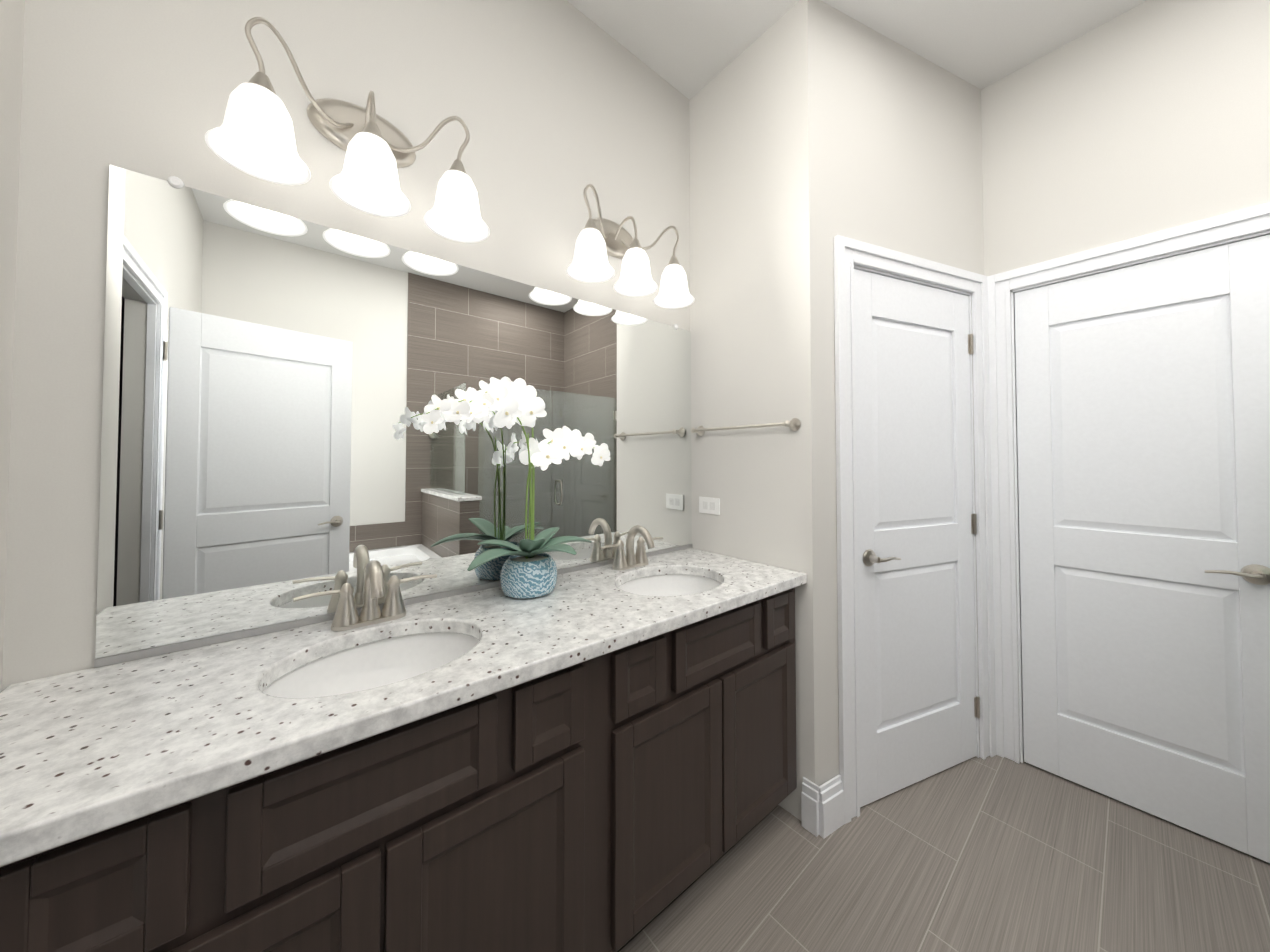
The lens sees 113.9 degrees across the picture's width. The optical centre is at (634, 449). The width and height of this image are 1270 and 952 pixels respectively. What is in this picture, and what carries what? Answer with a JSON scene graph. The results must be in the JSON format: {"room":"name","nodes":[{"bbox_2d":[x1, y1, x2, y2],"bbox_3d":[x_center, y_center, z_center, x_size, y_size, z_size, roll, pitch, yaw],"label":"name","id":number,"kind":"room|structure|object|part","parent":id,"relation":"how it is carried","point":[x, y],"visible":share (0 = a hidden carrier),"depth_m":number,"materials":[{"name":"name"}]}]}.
{"room":"bathroom","nodes":[
{"label":"bathroom","id":0,"kind":"room"},
{"bbox_2d":[0,0,24,690],"bbox_3d":[-0.999,-0.191,0.489,0.116,3.020,0.620,1,-2,-40],"label":"wall","id":1,"kind":"structure","parent":0,"point":[12,14],"depth_m":0.75,"materials":[{"name":"paint"}]},
{"bbox_2d":[2,0,689,689],"bbox_3d":[-0.126,-0.164,1.680,3.180,3.020,0.100,1,-2,-40],"label":"wall","id":2,"kind":"structure","parent":0,"point":[556,106],"depth_m":1.01,"materials":[{"name":"paint"}]},
{"bbox_2d":[205,17,489,242],"bbox_3d":[-0.661,-0.770,1.033,0.567,0.317,0.232,1,-2,-40],"label":"sconce","id":3,"kind":"object","parent":2,"relation":"attached to","point":[253,135],"visible":1,"depth_m":0.98,"materials":[{"name":"white glass"}]},
{"bbox_2d":[94,164,691,667],"bbox_3d":[-0.402,-0.069,1.377,1.726,1.023,0.011,1,-2,-40],"label":"mirror","id":4,"kind":"object","parent":2,"relation":"attached to","point":[274,382],"visible":0.98,"depth_m":1.05,"materials":[{"name":"silver metal"}]},
{"bbox_2d":[566,184,694,308],"bbox_3d":[-0.018,-0.758,1.566,0.567,0.317,0.232,1,-2,-40],"label":"sconce","id":5,"kind":"object","parent":2,"relation":"attached to","point":[599,239],"visible":1,"depth_m":1.53,"materials":[{"name":"white glass"}]},
{"bbox_2d":[689,0,814,820],"bbox_3d":[0.485,-0.163,1.742,0.100,3.020,0.586,1,-2,-40],"label":"wall","id":6,"kind":"structure","parent":0,"point":[750,328],"depth_m":1.66,"materials":[{"name":"paint"}]},
{"bbox_2d":[699,497,719,514],"bbox_3d":[0.329,0.249,1.834,0.008,0.072,0.116,1,-2,-40],"label":"electrical outlet plate","id":7,"kind":"object","parent":6,"relation":"attached to","point":[708,505],"visible":1,"depth_m":1.83,"materials":[{"name":"white plastic"}]},
{"bbox_2d":[691,418,800,435],"bbox_3d":[0.424,-0.089,1.686,0.060,0.048,0.505,1,-2,-40],"label":"towel rail","id":8,"kind":"object","parent":6,"relation":"attached to","point":[793,424],"visible":1,"depth_m":1.60,"materials":[{"name":"silver metal"}]},
{"bbox_2d":[567,0,1146,99],"bbox_3d":[0.826,-1.725,0.542,3.550,0.050,3.520,1,-2,-40],"label":"ceiling","id":9,"kind":"structure","parent":0,"point":[689,49],"depth_m":1.64,"materials":[{"name":"paint"}]},
{"bbox_2d":[807,0,983,785],"bbox_3d":[1.118,-0.163,1.736,1.088,3.020,0.100,1,-1,-22],"label":"wall","id":10,"kind":"structure","parent":0,"point":[895,146],"depth_m":1.61,"materials":[{"name":"paint"}]},
{"bbox_2d":[801,774,843,838],"bbox_3d":[0.672,1.259,1.476,0.129,0.165,0.095,1,-2,-40],"label":"baseboard","id":11,"kind":"structure","parent":10,"relation":"attached to","point":[822,810],"depth_m":1.45,"materials":[{"name":"white wood"}]},
{"bbox_2d":[854,269,979,806],"bbox_3d":[1.180,0.323,1.678,0.742,2.030,0.086,1,-1,-22],"label":"door","id":12,"kind":"structure","parent":10,"relation":"in","point":[916,665],"depth_m":1.68,"materials":[{"name":"white wood"}]},
{"bbox_3d":[1.201,0.326,1.674,0.705,1.690,0.063,1,-1,-22],"label":"door hardware","id":13,"kind":"part","parent":12,"relation":"part of","materials":[{"name":"white wood"}]},
{"bbox_2d":[834,202,1269,823],"bbox_3d":[1.449,0.272,1.386,1.213,2.135,0.838,1,-1,-22],"label":"door frame","id":14,"kind":"structure","parent":10,"relation":"attached to","point":[850,254],"depth_m":1.78,"materials":[{"name":"white wood"}]},
{"bbox_2d":[619,755,1269,951],"bbox_3d":[0.826,1.344,0.474,3.550,0.050,3.520,1,-2,-40],"label":"floor","id":15,"kind":"structure","parent":0,"point":[996,853],"depth_m":1.27,"materials":[{"name":"tile"}]},
{"bbox_2d":[0,585,800,951],"bbox_3d":[-0.272,0.904,1.118,1.825,0.859,0.536,1,-2,-40],"label":"bathroom vanity","id":16,"kind":"object","parent":15,"relation":"on","point":[598,759],"depth_m":0.82,"materials":[{"name":"brown wood"}]},
{"bbox_2d":[0,548,806,896],"bbox_3d":[-0.264,0.455,1.118,1.828,0.036,0.564,1,-2,-40],"label":"countertop","id":17,"kind":"structure","parent":16,"relation":"on","point":[95,763],"depth_m":0.69,"materials":[{"name":"white stone"}]},
{"bbox_2d":[293,560,436,632],"bbox_3d":[-0.639,0.354,1.010,0.307,0.162,0.154,1,-2,-40],"label":"faucet","id":18,"kind":"object","parent":17,"relation":"on","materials":[{"name":"silver metal"}]},
{"bbox_2d":[256,617,491,716],"bbox_3d":[-0.539,0.544,0.885,0.449,0.176,0.353,1,-2,-40],"label":"sink","id":19,"kind":"object","parent":17,"relation":"in","point":[299,679],"depth_m":0.98,"materials":[{"name":"white ceramic"}]},
{"bbox_2d":[421,377,609,598],"bbox_3d":[-0.327,0.114,1.224,0.574,0.649,0.256,1,-2,-40],"label":"orchid","id":20,"kind":"object","parent":17,"relation":"on","point":[529,569],"visible":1,"depth_m":1.21,"materials":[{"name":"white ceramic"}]},
{"bbox_3d":[-0.327,0.386,1.275,0.170,0.108,0.170,1,-2,-40],"label":"pot","id":21,"kind":"part","parent":20,"relation":"part of","materials":[{"name":"blue ceramic"}]},
{"bbox_2d":[599,525,662,568],"bbox_3d":[0.016,0.366,1.547,0.307,0.162,0.161,1,-2,-40],"label":"faucet","id":22,"kind":"object","parent":17,"relation":"on","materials":[{"name":"silver metal"}]},
{"bbox_2d":[608,565,727,600],"bbox_3d":[0.121,0.556,1.416,0.449,0.176,0.369,1,-2,-40],"label":"sink","id":23,"kind":"object","parent":17,"relation":"in","point":[665,584],"depth_m":1.57,"materials":[{"name":"white ceramic"}]},
{"bbox_2d":[981,0,1269,739],"bbox_3d":[2.314,-0.177,1.125,0.130,3.020,2.170,1,-2,-40],"label":"wall","id":24,"kind":"structure","parent":0,"point":[1147,117],"depth_m":1.57,"materials":[{"name":"paint"}]},
{"bbox_2d":[1014,234,1269,862],"bbox_3d":[1.860,0.320,1.534,0.086,2.030,0.645,1,-2,-40],"label":"door","id":25,"kind":"structure","parent":24,"relation":"in","point":[1143,414],"depth_m":1.52,"materials":[{"name":"white wood"}]},
{"bbox_3d":[1.989,0.409,1.358,0.063,0.066,0.139,1,-2,-40],"label":"door hardware","id":26,"kind":"part","parent":25,"relation":"part of","materials":[{"name":"silver metal"}]}
]}

